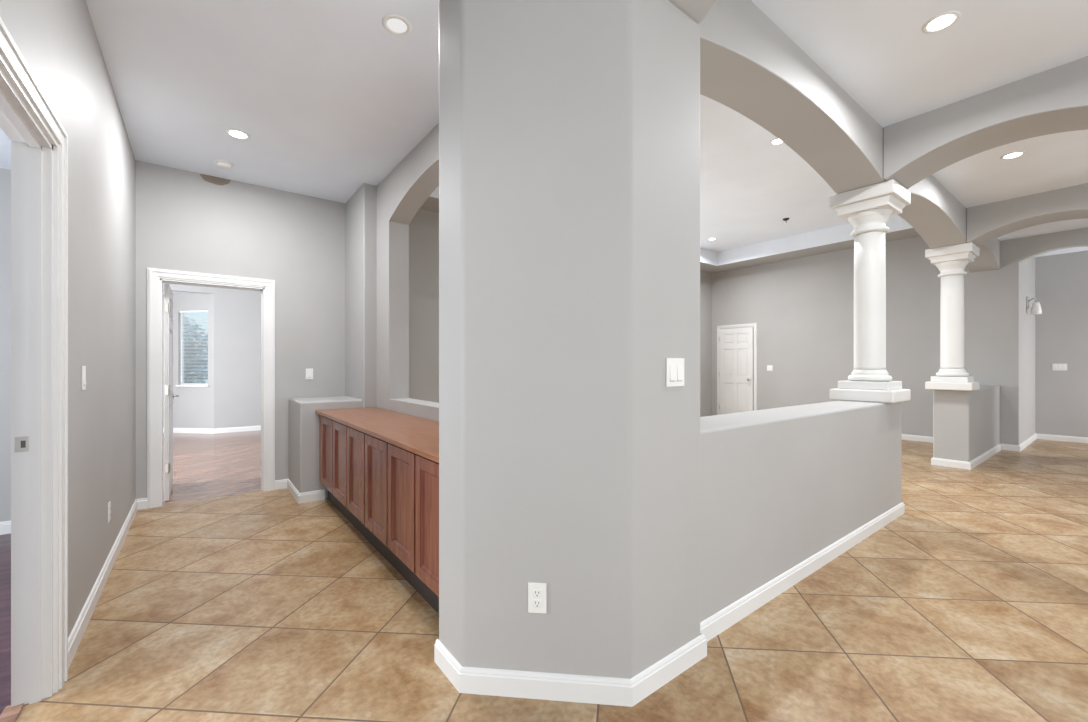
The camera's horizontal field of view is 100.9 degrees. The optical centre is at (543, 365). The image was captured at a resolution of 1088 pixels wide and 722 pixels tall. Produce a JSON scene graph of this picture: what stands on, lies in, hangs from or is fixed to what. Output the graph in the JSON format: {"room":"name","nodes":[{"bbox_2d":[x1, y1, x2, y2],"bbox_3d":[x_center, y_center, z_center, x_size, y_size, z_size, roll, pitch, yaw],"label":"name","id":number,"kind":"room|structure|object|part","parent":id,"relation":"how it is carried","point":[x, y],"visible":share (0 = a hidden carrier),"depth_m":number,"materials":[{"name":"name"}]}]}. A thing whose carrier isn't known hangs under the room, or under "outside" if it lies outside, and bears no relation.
{"room":"house hallway","nodes":[
{"label":"house hallway","id":0,"kind":"room"},
{"bbox_2d":[0,168,10,521],"bbox_3d":[-4.697,-0.125,2.889,2.857,2.750,0.100,0,0,-37],"label":"wall","id":1,"kind":"structure","parent":0,"point":[5,174],"depth_m":3.35,"materials":[{"name":"beige paint"}]},
{"bbox_2d":[0,521,10,534],"bbox_3d":[-4.633,1.204,2.865,2.730,0.092,0.015,0,0,-37],"label":"baseboard","id":2,"kind":"structure","parent":1,"relation":"attached to","point":[5,527],"depth_m":3.34,"materials":[{"name":"white paint"}]},
{"bbox_2d":[0,128,10,169],"bbox_3d":[-2.842,-1.510,0.468,2.857,0.080,6.200,0,0,-37],"label":"ceiling","id":3,"kind":"structure","parent":0,"point":[5,142],"depth_m":3.08,"materials":[{"name":"paint"}]},
{"bbox_2d":[0,703,23,721],"bbox_3d":[-1.706,1.247,1.339,0.050,0.006,0.800,0,0,-37],"label":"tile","id":4,"kind":"structure","parent":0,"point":[9,714],"depth_m":1.61,"materials":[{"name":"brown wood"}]},
{"bbox_2d":[0,0,135,637],"bbox_3d":[-1.730,-0.295,1.446,0.098,3.090,6.400,0,0,-37],"label":"wall","id":5,"kind":"structure","parent":0,"point":[57,40],"depth_m":2.34,"materials":[{"name":"beige paint"}]},
{"bbox_2d":[14,436,28,451],"bbox_3d":[-1.922,0.288,1.652,0.036,0.056,0.003,0,0,-37],"label":"strike plate","id":6,"kind":"object","parent":5,"relation":"attached to","point":[21,444],"visible":1,"depth_m":1.65,"materials":[{"name":"silver metal"}]},
{"bbox_2d":[0,67,52,706],"bbox_3d":[-1.671,0.205,1.365,0.102,2.090,0.800,0,0,-37],"label":"trim","id":7,"kind":"structure","parent":5,"relation":"attached to","point":[31,149],"depth_m":1.66,"materials":[{"name":"white paint"}]},
{"bbox_2d":[0,17,67,692],"bbox_3d":[-1.620,0.155,1.404,0.026,2.190,1.000,0,0,-37],"label":"trim","id":8,"kind":"structure","parent":5,"relation":"attached to","point":[13,64],"depth_m":1.73,"materials":[{"name":"white paint"}]},
{"bbox_2d":[81,366,85,389],"bbox_3d":[-2.201,0.057,2.150,0.010,0.115,0.070,0,0,-37],"label":"light switch","id":9,"kind":"object","parent":5,"relation":"attached to","point":[83,368],"visible":1,"depth_m":2.13,"materials":[{"name":"white plastic"}]},
{"bbox_2d":[68,498,147,668],"bbox_3d":[-2.713,1.204,2.875,0.080,0.092,2.655,0,0,-37],"label":"baseboard","id":10,"kind":"structure","parent":5,"relation":"attached to","point":[75,637],"depth_m":2.42,"materials":[{"name":"white paint"}]},
{"bbox_2d":[108,501,110,522],"bbox_3d":[-2.667,0.895,2.756,0.008,0.115,0.070,0,0,-37],"label":"wall outlet","id":11,"kind":"object","parent":5,"relation":"attached to","point":[109,503],"visible":1,"depth_m":2.75,"materials":[{"name":"white plastic"}]},
{"bbox_2d":[163,290,202,294],"bbox_3d":[-7.911,-1.360,8.439,2.906,0.040,2.180,0,0,-37],"label":"ceiling","id":12,"kind":"structure","parent":0,"point":[173,292],"depth_m":8.30,"materials":[{"name":"paint"}]},
{"bbox_2d":[163,294,213,428],"bbox_3d":[-7.580,-0.050,8.557,3.000,2.600,0.120,0,0,8],"label":"wall","id":13,"kind":"structure","parent":0,"point":[193,407],"depth_m":8.36,"materials":[{"name":"beige paint"}]},
{"bbox_2d":[176,313,208,386],"bbox_3d":[-6.528,-0.328,8.388,0.680,1.425,0.120,0,0,8],"label":"window","id":14,"kind":"structure","parent":13,"relation":"in","point":[181,313],"depth_m":8.45,"materials":[{"name":"white paint"}]},
{"bbox_3d":[-6.523,-0.343,8.428,0.620,1.395,0.040,0,0,8],"label":"frame","id":15,"kind":"part","parent":14,"relation":"part of","materials":[{"name":"white paint"}]},
{"bbox_3d":[-6.533,0.370,8.353,0.680,0.030,0.050,0,0,8],"label":"sill","id":16,"kind":"part","parent":14,"relation":"part of","materials":[{"name":"white paint"}]},
{"bbox_2d":[179,310,207,384],"bbox_3d":[-6.528,-0.344,8.388,0.610,1.386,0.030,0,0,8],"label":"window blind","id":17,"kind":"object","parent":14,"relation":"attached to","point":[188,311],"visible":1,"depth_m":8.39,"materials":[{"name":"white plastic"}]},
{"bbox_2d":[163,283,260,428],"bbox_3d":[-6.777,-0.225,7.859,4.000,2.950,0.120,0,0,-37],"label":"wall","id":18,"kind":"structure","parent":0,"point":[237,313],"depth_m":8.50,"materials":[{"name":"beige paint"}]},
{"bbox_2d":[163,425,260,433],"bbox_3d":[-6.924,1.204,8.522,3.642,0.092,0.641,0,0,-6],"label":"baseboard","id":19,"kind":"structure","parent":18,"relation":"attached to","point":[246,428],"depth_m":8.38,"materials":[{"name":"white paint"}]},
{"bbox_2d":[136,160,344,498],"bbox_3d":[-2.818,-0.295,4.546,1.945,3.090,0.125,0,0,-37],"label":"wall","id":20,"kind":"structure","parent":0,"point":[188,221],"depth_m":4.49,"materials":[{"name":"beige paint"}]},
{"bbox_2d":[164,284,178,500],"bbox_3d":[-3.688,0.242,4.454,0.087,2.000,0.784,0,0,-37],"label":"door","id":21,"kind":"structure","parent":20,"relation":"in","point":[169,395],"depth_m":4.15,"materials":[{"name":"white paint"}]},
{"bbox_2d":[147,268,274,507],"bbox_3d":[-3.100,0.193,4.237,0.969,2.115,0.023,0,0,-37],"label":"trim","id":22,"kind":"structure","parent":20,"relation":"attached to","point":[154,275],"depth_m":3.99,"materials":[{"name":"white paint"}]},
{"bbox_2d":[275,479,324,503],"bbox_3d":[-2.387,1.204,4.373,0.719,0.092,0.222,0,0,43],"label":"baseboard","id":23,"kind":"structure","parent":20,"relation":"attached to","point":[311,496],"depth_m":4.18,"materials":[{"name":"white paint"}]},
{"bbox_2d":[306,369,312,378],"bbox_3d":[-2.470,0.084,4.728,0.070,0.115,0.010,0,0,-37],"label":"light switch","id":24,"kind":"object","parent":20,"relation":"attached to","point":[309,372],"visible":1,"depth_m":4.73,"materials":[{"name":"white plastic"}]},
{"bbox_2d":[85,0,438,202],"bbox_3d":[-0.280,-1.840,0.982,2.150,0.100,8.900,0,0,-37],"label":"ceiling","id":25,"kind":"structure","parent":0,"point":[329,101],"depth_m":2.85,"materials":[{"name":"paint"}]},
{"bbox_2d":[214,160,232,169],"bbox_3d":[-2.822,-1.770,3.960,0.136,0.040,0.136,0,0,-37],"label":"smoke detector","id":26,"kind":"object","parent":25,"relation":"attached to","point":[222,164],"visible":1,"depth_m":3.93,"materials":[{"name":"white plastic"}]},
{"bbox_2d":[226,129,249,139],"bbox_3d":[-2.361,-1.786,3.465,0.158,0.007,0.158,0,0,-37],"label":"recessed light","id":27,"kind":"object","parent":25,"relation":"in","point":[235,133],"visible":1,"depth_m":3.46,"materials":[{"name":"white plastic"}]},
{"bbox_2d":[382,14,411,35],"bbox_3d":[-0.771,-1.786,2.357,0.148,0.007,0.148,0,0,-37],"label":"recessed light","id":28,"kind":"object","parent":25,"relation":"in","point":[395,24],"visible":1,"depth_m":2.35,"materials":[{"name":"white plastic"}]},
{"bbox_2d":[345,183,376,407],"bbox_3d":[-1.899,-0.625,4.756,0.230,3.750,0.740,0,0,-37],"label":"wall pier","id":29,"kind":"object","parent":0,"point":[361,208],"visible":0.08,"depth_m":4.46,"materials":[{"name":"beige paint"}]},
{"bbox_2d":[377,123,438,421],"bbox_3d":[-0.748,-0.625,3.426,0.190,3.750,2.850,0,0,-37],"label":"wall","id":30,"kind":"structure","parent":0,"point":[400,195],"depth_m":4.21,"materials":[{"name":"beige paint"}]},
{"bbox_2d":[0,430,1087,721],"bbox_3d":[0.884,1.290,6.409,16.000,0.080,16.100,0,0,-37],"label":"floor","id":31,"kind":"structure","parent":0,"point":[970,604],"depth_m":2.17,"materials":[{"name":"tile"}]},
{"bbox_2d":[289,396,361,497],"bbox_3d":[-2.156,0.790,4.559,0.678,0.920,0.660,0,0,-37],"label":"wall ledge","id":32,"kind":"object","parent":31,"relation":"on","point":[303,419],"visible":0.38,"depth_m":4.17,"materials":[{"name":"beige paint"}]},
{"bbox_2d":[319,415,357,529],"bbox_3d":[-1.583,0.844,3.928,0.520,0.812,1.032,0,0,-37],"label":"base cabinet","id":33,"kind":"object","parent":31,"relation":"on","point":[333,433],"depth_m":3.69,"materials":[{"name":"brown wood"}]},
{"bbox_3d":[-1.855,0.761,4.293,0.508,0.647,0.122,0,0,-37],"label":"panel","id":34,"kind":"part","parent":33,"relation":"part of","materials":[{"name":"brown wood"}]},
{"bbox_3d":[-1.855,0.844,4.293,0.508,0.812,0.122,0,0,-37],"label":"cabinet filler","id":35,"kind":"part","parent":33,"relation":"part of","materials":[{"name":"brown wood"}]},
{"bbox_3d":[-1.877,0.759,3.913,0.036,0.612,0.437,0,0,-37],"label":"door","id":36,"kind":"part","parent":33,"relation":"part of","materials":[{"name":"brown wood"}]},
{"bbox_3d":[-1.600,0.759,3.552,0.036,0.612,0.437,0,0,-37],"label":"door","id":37,"kind":"part","parent":33,"relation":"part of","materials":[{"name":"brown wood"}]},
{"bbox_2d":[347,427,400,573],"bbox_3d":[-0.993,0.844,3.157,0.520,0.812,0.910,0,0,-37],"label":"base cabinet","id":38,"kind":"object","parent":31,"relation":"on","point":[367,455],"visible":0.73,"depth_m":2.94,"materials":[{"name":"brown wood"}]},
{"bbox_3d":[-1.324,0.759,3.190,0.036,0.612,0.437,0,0,-37],"label":"door","id":39,"kind":"part","parent":38,"relation":"part of","materials":[{"name":"brown wood"}]},
{"bbox_3d":[-1.047,0.759,2.829,0.036,0.612,0.437,0,0,-37],"label":"door","id":40,"kind":"part","parent":38,"relation":"part of","materials":[{"name":"brown wood"}]},
{"bbox_2d":[388,443,438,613],"bbox_3d":[-0.456,0.844,2.457,0.520,0.812,0.855,0,0,-37],"label":"base cabinet","id":41,"kind":"object","parent":31,"relation":"on","point":[413,479],"visible":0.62,"depth_m":2.32,"materials":[{"name":"brown wood"}]},
{"bbox_2d":[315,407,438,462],"bbox_3d":[-1.054,0.423,3.220,0.544,0.030,2.803,0,0,-37],"label":"countertop","id":42,"kind":"structure","parent":41,"relation":"on","point":[414,434],"depth_m":3.03,"materials":[{"name":"brown wood"}]},
{"bbox_3d":[-0.778,0.759,2.479,0.036,0.612,0.410,0,0,-37],"label":"door","id":43,"kind":"part","parent":41,"relation":"part of","materials":[{"name":"brown wood"}]},
{"bbox_3d":[-0.518,0.759,2.140,0.036,0.612,0.410,0,0,-37],"label":"door","id":44,"kind":"part","parent":41,"relation":"part of","materials":[{"name":"brown wood"}]},
{"bbox_2d":[439,0,699,678],"bbox_3d":[0.115,-0.625,1.925,0.920,3.750,0.665,0,0,-37],"label":"wall pier","id":45,"kind":"object","parent":31,"relation":"on","point":[569,130],"visible":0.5,"depth_m":1.71,"materials":[{"name":"beige paint"}]},
{"bbox_2d":[528,582,545,613],"bbox_3d":[-0.026,0.876,1.695,0.070,0.115,0.008,0,0,6],"label":"wall outlet","id":46,"kind":"object","parent":45,"relation":"attached to","point":[536,591],"visible":1,"depth_m":1.69,"materials":[{"name":"white plastic"}]},
{"bbox_2d":[533,599,540,606],"bbox_3d":[-0.026,0.895,1.694,0.033,0.029,0.004,0,0,6],"label":"socket","id":47,"kind":"object","parent":46,"relation":"attached to","point":[536,602],"depth_m":1.69,"materials":[{"name":"grey plastic"}]},
{"bbox_2d":[533,589,540,596],"bbox_3d":[-0.026,0.857,1.694,0.033,0.029,0.004,0,0,6],"label":"socket","id":48,"kind":"object","parent":46,"relation":"attached to","point":[536,592],"depth_m":1.69,"materials":[{"name":"grey plastic"}]},
{"bbox_2d":[434,633,706,706],"bbox_3d":[0.129,1.204,1.792,1.167,0.092,0.320,0,0,-4],"label":"baseboard","id":49,"kind":"object","parent":45,"relation":"attached to","point":[468,680],"visible":0.85,"depth_m":1.70,"materials":[{"name":"white paint"}]},
{"bbox_2d":[666,358,683,386],"bbox_3d":[0.534,0.026,1.820,0.116,0.115,0.010,0,0,-37],"label":"light switch","id":50,"kind":"object","parent":45,"relation":"attached to","point":[674,367],"visible":1,"depth_m":1.81,"materials":[{"name":"white plastic"}]},
{"bbox_2d":[409,209,711,416],"bbox_3d":[0.781,-0.625,8.176,8.015,3.750,0.130,0,0,-37],"label":"wall","id":51,"kind":"structure","parent":0,"point":[424,226],"depth_m":6.25,"materials":[{"name":"beige paint"}]},
{"bbox_2d":[420,186,919,273],"bbox_3d":[2.128,-2.305,6.336,7.915,0.290,4.430,0,0,-37],"label":"ceiling","id":52,"kind":"structure","parent":0,"point":[837,238],"depth_m":8.45,"materials":[{"name":"paint"}]},
{"bbox_2d":[669,0,717,23],"bbox_3d":[0.968,-1.677,1.176,0.432,0.425,1.590,0,0,-37],"label":"beam","id":53,"kind":"structure","parent":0,"point":[696,10],"depth_m":1.85,"materials":[{"name":"beige paint"}]},
{"bbox_2d":[700,94,848,251],"bbox_3d":[2.126,-2.500,6.391,8.350,0.100,4.840,0,0,-37],"label":"ceiling","id":54,"kind":"structure","parent":0,"point":[749,184],"depth_m":6.20,"materials":[{"name":"paint"}]},
{"bbox_2d":[770,138,783,144],"bbox_3d":[2.550,-2.446,4.893,0.158,0.007,0.158,0,0,-37],"label":"recessed light","id":55,"kind":"object","parent":54,"relation":"in","point":[776,141],"visible":0.73,"depth_m":4.91,"materials":[{"name":"white plastic"}]},
{"bbox_2d":[700,400,901,621],"bbox_3d":[1.737,0.771,3.031,3.045,0.957,0.340,0,0,-37],"label":"wall","id":56,"kind":"structure","parent":0,"point":[780,486],"depth_m":2.54,"materials":[{"name":"beige paint"}]},
{"bbox_2d":[700,502,904,641],"bbox_3d":[1.756,1.204,3.037,3.038,0.092,0.355,0,0,-37],"label":"baseboard","id":57,"kind":"structure","parent":56,"relation":"attached to","point":[725,618],"depth_m":2.52,"materials":[{"name":"white paint"}]},
{"bbox_2d":[829,179,910,402],"bbox_3d":[2.775,-0.586,3.827,0.455,1.758,0.455,0,0,-37],"label":"round column","id":58,"kind":"structure","parent":56,"relation":"on","point":[868,209],"depth_m":3.73,"materials":[{"name":"white paint"}]},
{"bbox_3d":[2.775,0.080,3.827,0.308,0.097,0.308,0,0,-37],"label":"moulding","id":59,"kind":"part","parent":58,"relation":"part of","materials":[{"name":"white paint"}]},
{"bbox_3d":[2.775,-1.205,3.827,0.312,0.170,0.312,0,0,-37],"label":"capital moulding","id":60,"kind":"part","parent":58,"relation":"part of","materials":[{"name":"white paint"}]},
{"bbox_2d":[700,0,999,272],"bbox_3d":[3.640,-1.975,4.490,7.860,1.050,0.340,0,0,-37],"label":"wall","id":61,"kind":"structure","parent":0,"point":[749,65],"depth_m":2.90,"materials":[{"name":"beige paint"}]},
{"bbox_2d":[712,227,1087,444],"bbox_3d":[6.167,-0.625,7.686,0.140,3.750,7.500,0,0,-37],"label":"wall","id":62,"kind":"structure","parent":0,"point":[802,309],"depth_m":7.79,"materials":[{"name":"beige paint"}]},
{"bbox_2d":[719,327,752,414],"bbox_3d":[4.247,0.200,9.983,0.111,2.080,0.783,0,0,-37],"label":"door","id":63,"kind":"structure","parent":62,"relation":"in","point":[736,344],"depth_m":9.98,"materials":[{"name":"white paint"}]},
{"bbox_2d":[717,323,756,414],"bbox_3d":[4.286,0.163,10.005,0.026,2.175,0.940,0,0,-37],"label":"trim","id":64,"kind":"structure","parent":62,"relation":"attached to","point":[754,325],"depth_m":9.97,"materials":[{"name":"white paint"}]},
{"bbox_2d":[767,365,772,370],"bbox_3d":[4.739,0.042,9.426,0.010,0.115,0.116,0,0,-37],"label":"light switch","id":65,"kind":"object","parent":62,"relation":"attached to","point":[769,367],"visible":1,"depth_m":9.42,"materials":[{"name":"white plastic"}]},
{"bbox_2d":[751,0,1087,256],"bbox_3d":[6.227,-1.920,3.423,11.150,0.100,4.860,0,0,-37],"label":"ceiling","id":66,"kind":"structure","parent":0,"point":[878,52],"depth_m":2.72,"materials":[{"name":"paint"}]},
{"bbox_2d":[922,11,960,32],"bbox_3d":[2.158,-1.867,2.441,0.158,0.007,0.158,0,0,-37],"label":"recessed light","id":67,"kind":"object","parent":66,"relation":"in","point":[942,21],"visible":1,"depth_m":2.44,"materials":[{"name":"white plastic"}]},
{"bbox_2d":[1000,151,1025,158],"bbox_3d":[4.157,-1.867,3.980,0.158,0.007,0.158,0,0,-37],"label":"recessed light","id":68,"kind":"object","parent":66,"relation":"in","point":[1011,155],"visible":1,"depth_m":3.98,"materials":[{"name":"white plastic"}]},
{"bbox_2d":[933,385,999,461],"bbox_3d":[5.894,0.772,6.217,2.180,0.955,0.340,0,0,-37],"label":"wall","id":69,"kind":"structure","parent":0,"point":[966,424],"depth_m":5.62,"materials":[{"name":"beige paint"}]},
{"bbox_2d":[925,242,979,390],"bbox_3d":[5.093,-0.585,5.603,0.435,1.760,0.435,0,0,-37],"label":"round column","id":70,"kind":"structure","parent":69,"relation":"on","point":[951,261],"depth_m":5.51,"materials":[{"name":"white paint"}]},
{"bbox_3d":[5.093,-1.205,5.603,0.312,0.170,0.312,0,0,-37],"label":"capital moulding","id":71,"kind":"part","parent":70,"relation":"part of","materials":[{"name":"white paint"}]},
{"bbox_3d":[5.093,0.082,5.603,0.308,0.097,0.308,0,0,-37],"label":"moulding","id":72,"kind":"part","parent":70,"relation":"part of","materials":[{"name":"white paint"}]},
{"bbox_2d":[902,433,1087,469],"bbox_3d":[7.377,1.204,7.542,5.454,0.092,4.199,0,0,-1],"label":"baseboard","id":73,"kind":"structure","parent":69,"relation":"attached to","point":[975,462],"depth_m":6.64,"materials":[{"name":"white paint"}]},
{"bbox_2d":[883,56,1087,188],"bbox_3d":[3.330,-1.677,3.011,0.450,0.425,1.630,0,0,-37],"label":"wall","id":74,"kind":"structure","parent":0,"point":[1054,100],"depth_m":3.12,"materials":[{"name":"beige paint"}]},
{"bbox_2d":[966,183,1087,246],"bbox_3d":[5.672,-1.677,4.806,0.450,0.425,1.630,0,0,-37],"label":"wall","id":75,"kind":"structure","parent":0,"point":[985,223],"depth_m":4.99,"materials":[{"name":"beige paint"}]},
{"bbox_2d":[1020,257,1034,443],"bbox_3d":[7.715,-0.310,7.228,1.760,3.120,0.110,0,0,-37],"label":"wall","id":76,"kind":"structure","parent":0,"point":[1027,267],"depth_m":7.13,"materials":[{"name":"beige paint"}]},
{"bbox_2d":[1026,297,1041,314],"bbox_3d":[7.663,-0.950,7.016,0.124,0.280,0.162,0,0,-37],"label":"wall sconce","id":77,"kind":"object","parent":76,"relation":"attached to","point":[1036,307],"visible":1,"depth_m":6.99,"materials":[{"name":"white glass"}]},
{"bbox_3d":[7.674,-0.905,7.001,0.124,0.190,0.124,0,0,-37],"label":"lamp shade","id":78,"kind":"part","parent":77,"relation":"part of","materials":[{"name":"white glass"}]},
{"bbox_2d":[1035,250,1087,437],"bbox_3d":[9.370,-0.310,6.613,0.120,3.120,3.100,0,0,-37],"label":"wall","id":79,"kind":"structure","parent":0,"point":[1061,280],"depth_m":7.49,"materials":[{"name":"beige paint"}]},
{"bbox_2d":[1052,364,1066,369],"bbox_3d":[8.610,0.017,7.498,0.010,0.115,0.162,0,0,-37],"label":"light switch","id":80,"kind":"object","parent":79,"relation":"attached to","point":[1054,366],"visible":1,"depth_m":7.50,"materials":[{"name":"white plastic"}]},
{"label":"outside","id":81,"kind":"structure","parent":0,"visible":0},
{"bbox_3d":[-11.316,1.700,13.124,14.000,0.100,9.400,0,0,-37],"label":"garden","id":82,"kind":"object","parent":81,"visible":0},
{"bbox_2d":[184,317,207,382],"bbox_3d":[-8.924,0.189,10.668,1.991,2.929,1.736,0,0,-37],"label":"tree","id":83,"kind":"object","parent":82,"relation":"on","point":[184,317],"visible":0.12,"depth_m":10.72,"materials":[{"name":"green plant"}]}
]}

